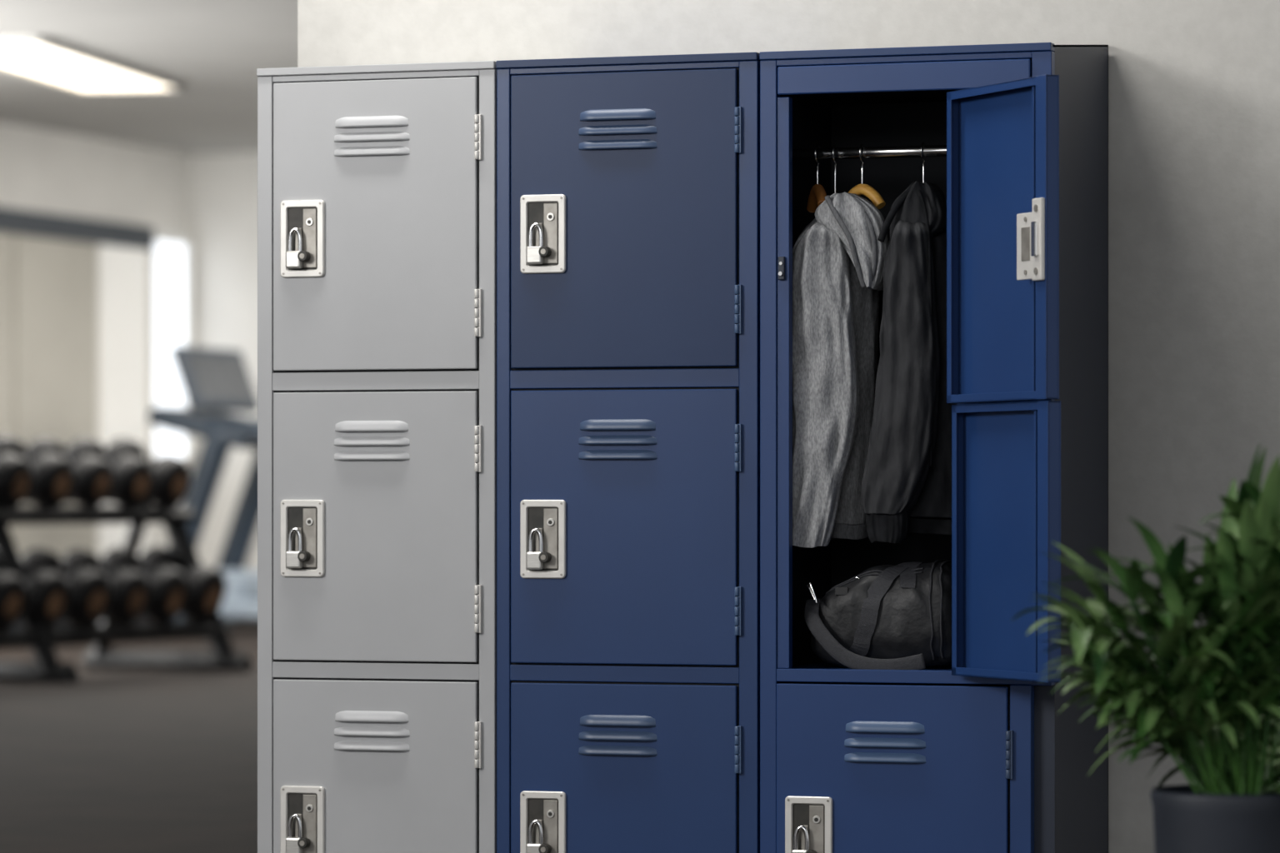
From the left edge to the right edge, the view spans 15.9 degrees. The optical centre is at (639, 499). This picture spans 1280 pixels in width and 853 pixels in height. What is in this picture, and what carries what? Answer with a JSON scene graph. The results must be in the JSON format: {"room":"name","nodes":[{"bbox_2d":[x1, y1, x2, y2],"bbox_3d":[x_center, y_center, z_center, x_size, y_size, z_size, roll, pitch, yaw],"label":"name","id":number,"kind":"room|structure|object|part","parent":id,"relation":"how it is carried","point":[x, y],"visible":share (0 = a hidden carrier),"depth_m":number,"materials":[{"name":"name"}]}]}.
{"room":"gym locker area","nodes":[
{"label":"gym locker area","id":0,"kind":"room"},
{"bbox_2d":[0,121,186,548],"bbox_3d":[-7.128,-0.670,14.129,0.100,2.740,27.440,0,0,19],"label":"wall","id":1,"kind":"structure","parent":0,"point":[44,171],"depth_m":25.83,"materials":[{"name":"white paint"}]},
{"bbox_2d":[0,231,97,559],"bbox_3d":[-3.805,-0.430,23.620,0.040,2.020,4.550,0,0,19],"label":"window","id":2,"kind":"structure","parent":1,"relation":"in","point":[48,287],"depth_m":25.17,"materials":[{"name":"beige glass"}]},
{"bbox_3d":[-3.628,-0.430,24.135,0.040,2.020,1.360,0,0,19],"label":"frosted panel","id":3,"kind":"part","parent":2,"relation":"part of","materials":[{"name":"beige glass"}]},
{"bbox_2d":[0,206,154,249],"bbox_3d":[-3.677,-1.505,23.930,0.080,0.130,5.220,0,0,19],"label":"beam","id":4,"kind":"structure","parent":1,"relation":"attached to","point":[12,221],"depth_m":25.41,"materials":[{"name":"grey metal"}]},
{"bbox_2d":[10,618,149,629],"bbox_3d":[-5.308,0.650,19.267,0.015,0.100,16.340,0,0,19],"label":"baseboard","id":5,"kind":"structure","parent":1,"relation":"attached to","point":[17,626],"depth_m":25.38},
{"bbox_2d":[97,244,147,559],"bbox_3d":[-2.954,-0.430,26.098,0.045,2.020,0.610,0,0,19],"label":"window panel","id":6,"kind":"object","parent":1,"relation":"attached to","point":[122,271],"visible":0.64,"depth_m":26.04,"materials":[{"name":"white glass"}]},
{"bbox_2d":[147,230,192,469],"bbox_3d":[-2.748,-0.865,26.675,0.060,1.370,0.555,0,0,19],"label":"window","id":7,"kind":"structure","parent":1,"relation":"in","point":[187,240],"depth_m":26.67,"materials":[{"name":"white glass"}]},
{"bbox_3d":[-2.763,-0.875,26.677,0.030,1.250,0.490,0,0,19],"label":"bright pane","id":8,"kind":"part","parent":7,"relation":"part of","materials":[{"name":"white glass"}]},
{"bbox_2d":[0,620,257,852],"bbox_3d":[-0.616,0.725,11.847,13.700,0.050,27.340,0,0,19],"label":"floor","id":9,"kind":"structure","parent":0,"point":[109,761],"depth_m":12.44,"materials":[{"name":"rubber"}]},
{"bbox_2d":[0,434,254,683],"bbox_3d":[-2.673,0.231,17.321,0.770,0.978,3.452,0,0,26],"label":"dumbbell rack","id":10,"kind":"object","parent":9,"relation":"on","point":[39,589],"visible":1,"depth_m":18.14,"materials":[{"name":"black metal"}]},
{"bbox_2d":[147,345,257,627],"bbox_3d":[-1.615,-0.061,24.587,1.884,1.523,0.870,0,0,19],"label":"treadmill","id":11,"kind":"object","parent":9,"relation":"on","point":[215,382],"visible":0.42,"depth_m":24.47,"materials":[{"name":"silver metal"}]},
{"bbox_2d":[256,60,498,852],"bbox_3d":[-0.342,0.011,6.992,0.383,1.379,0.378,0,0,19],"label":"locker","id":12,"kind":"object","parent":9,"relation":"on","point":[377,184],"visible":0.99,"depth_m":6.83,"materials":[{"name":"silver metal"}]},
{"bbox_3d":[-0.396,0.460,6.835,0.326,0.379,0.008,0,0,19],"label":"door","id":13,"kind":"part","parent":12,"relation":"part of","materials":[{"name":"grey metal"}]},
{"bbox_3d":[-0.396,0.040,6.835,0.326,0.402,0.008,0,0,19],"label":"door","id":14,"kind":"part","parent":12,"relation":"part of","materials":[{"name":"grey metal"}]},
{"bbox_3d":[-0.396,-0.410,6.835,0.326,0.432,0.008,0,0,19],"label":"door","id":15,"kind":"part","parent":12,"relation":"part of","materials":[{"name":"grey metal"}]},
{"bbox_2d":[495,51,760,852],"bbox_3d":[0.033,0.011,6.864,0.405,1.379,0.378,0,0,19],"label":"locker","id":16,"kind":"object","parent":9,"relation":"on","point":[628,187],"visible":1,"depth_m":6.70,"materials":[{"name":"blue metal"}]},
{"bbox_3d":[-0.025,0.460,6.708,0.349,0.379,0.008,0,0,19],"label":"door","id":17,"kind":"part","parent":16,"relation":"part of","materials":[{"name":"blue metal"}]},
{"bbox_3d":[-0.025,0.040,6.708,0.349,0.402,0.008,0,0,19],"label":"door","id":18,"kind":"part","parent":16,"relation":"part of","materials":[{"name":"blue metal"}]},
{"bbox_3d":[-0.025,-0.410,6.708,0.349,0.432,0.008,0,0,19],"label":"door","id":19,"kind":"part","parent":16,"relation":"part of","materials":[{"name":"blue metal"}]},
{"bbox_2d":[759,42,1108,852],"bbox_3d":[0.428,0.011,6.612,0.500,1.379,0.596,0,0,19],"label":"locker","id":20,"kind":"object","parent":9,"relation":"on","point":[976,754],"visible":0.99,"depth_m":6.56,"materials":[{"name":"blue metal"}]},
{"bbox_2d":[806,145,826,212],"bbox_3d":[0.260,-0.472,6.717,0.016,0.096,0.101,0,0,-8],"label":"clothes hanger","id":21,"kind":"object","parent":20,"relation":"hanging from","point":[817,194],"visible":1,"depth_m":6.71,"materials":[{"name":"brown wood"}]},
{"bbox_2d":[792,191,889,547],"bbox_3d":[0.296,-0.189,6.703,0.160,0.516,0.159,0,0,19],"label":"hoodie","id":22,"kind":"object","parent":21,"relation":"hanging from","point":[838,258],"visible":0.97,"depth_m":6.65,"materials":[{"name":"grey fabric"}]},
{"bbox_2d":[815,191,889,290],"bbox_3d":[0.308,-0.376,6.657,0.108,0.143,0.080,0,0,19],"label":"hood","id":23,"kind":"object","parent":22,"relation":"attached to","point":[849,256],"depth_m":6.64,"materials":[{"name":"grey fabric"}]},
{"bbox_2d":[831,145,837,193],"bbox_3d":[0.286,-0.459,6.708,0.014,0.121,0.071,0,0,-2],"label":"clothes hanger","id":24,"kind":"object","parent":20,"relation":"hanging from","point":[834,146],"visible":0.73,"depth_m":6.71,"materials":[{"name":"silver metal"}]},
{"bbox_2d":[848,144,885,209],"bbox_3d":[0.324,-0.472,6.694,0.022,0.097,0.082,0,0,-45],"label":"clothes hanger","id":25,"kind":"object","parent":20,"relation":"hanging from","point":[866,190],"visible":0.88,"depth_m":6.68,"materials":[{"name":"brown wood"}]},
{"bbox_3d":[0.411,-0.507,6.665,0.423,0.017,0.017,0,0,19],"label":"garment rail","id":26,"kind":"part","parent":20,"relation":"part of","materials":[{"name":"silver metal"}]},
{"bbox_2d":[804,559,951,669],"bbox_3d":[0.368,0.170,6.687,0.236,0.165,0.174,0,0,19],"label":"duffel bag","id":27,"kind":"object","parent":20,"relation":"on","point":[898,617],"visible":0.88,"depth_m":6.62,"materials":[{"name":"black fabric"}]},
{"bbox_3d":[0.361,0.458,6.577,0.344,0.383,0.008,0,0,19],"label":"door","id":28,"kind":"part","parent":20,"relation":"part of","materials":[{"name":"blue metal"}]},
{"bbox_3d":[0.378,-0.606,6.572,0.376,0.040,0.010,0,0,19],"label":"header panel","id":29,"kind":"part","parent":20,"relation":"part of","materials":[{"name":"blue metal"}]},
{"bbox_2d":[920,142,925,183],"bbox_3d":[0.412,-0.468,6.664,0.022,0.104,0.071,0,0,-42],"label":"clothes hanger","id":30,"kind":"object","parent":20,"relation":"hanging from","point":[922,144],"visible":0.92,"depth_m":6.66,"materials":[{"name":"silver metal"}]},
{"bbox_2d":[860,180,957,543],"bbox_3d":[0.408,-0.198,6.668,0.139,0.523,0.178,0,0,29],"label":"jacket","id":31,"kind":"object","parent":30,"relation":"hanging from","point":[907,473],"visible":0.88,"depth_m":6.60,"materials":[{"name":"grey fabric"}]},
{"bbox_3d":[0.504,-0.359,6.399,0.020,0.444,0.300,0,0,-23],"label":"open door","id":32,"kind":"part","parent":20,"relation":"part of","materials":[{"name":"blue metal"}]},
{"bbox_3d":[0.509,0.057,6.401,0.020,0.386,0.290,0,0,-23],"label":"open door","id":33,"kind":"part","parent":20,"relation":"part of","materials":[{"name":"blue metal"}]},
{"bbox_3d":[0.533,-0.356,6.292,0.013,0.113,0.079,0,0,-23],"label":"open door latch plate","id":34,"kind":"part","parent":20,"relation":"part of","materials":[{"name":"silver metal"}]},
{"bbox_2d":[1010,442,1279,852],"bbox_3d":[0.670,0.318,5.225,0.526,0.764,0.506,0,0,-40],"label":"potted plant","id":35,"kind":"object","parent":9,"relation":"on","point":[1208,694],"visible":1,"depth_m":5.12,"materials":[{"name":"green plant"}]},
{"bbox_3d":[0.679,0.514,5.194,0.200,0.372,0.200,0,0,19],"label":"pot","id":36,"kind":"part","parent":35,"relation":"part of","materials":[{"name":"black ceramic"}]},
{"bbox_2d":[0,0,297,153],"bbox_3d":[-0.616,-2.065,11.847,13.700,0.050,27.340,0,0,19],"label":"ceiling","id":37,"kind":"structure","parent":0,"point":[215,48],"depth_m":21.43,"materials":[{"name":"white paint"}]},
{"bbox_2d":[0,36,184,91],"bbox_3d":[-2.705,-2.024,21.367,0.903,0.029,2.415,0,0,19],"label":"ceiling light panel","id":38,"kind":"object","parent":37,"relation":"in","point":[172,85],"depth_m":21.44,"materials":[{"name":"white plastic"}]},
{"bbox_2d":[186,151,257,569],"bbox_3d":[3.828,-0.670,24.827,13.700,2.740,0.100,0,0,19],"label":"wall","id":39,"kind":"structure","parent":0,"point":[222,187],"depth_m":26.92,"materials":[{"name":"white paint"}]},
{"bbox_2d":[297,0,1279,852],"bbox_3d":[1.995,-0.670,6.504,5.298,2.740,0.198,0,0,19],"label":"wall","id":40,"kind":"structure","parent":0,"point":[1194,85],"depth_m":6.83,"materials":[{"name":"paint"}]}
]}

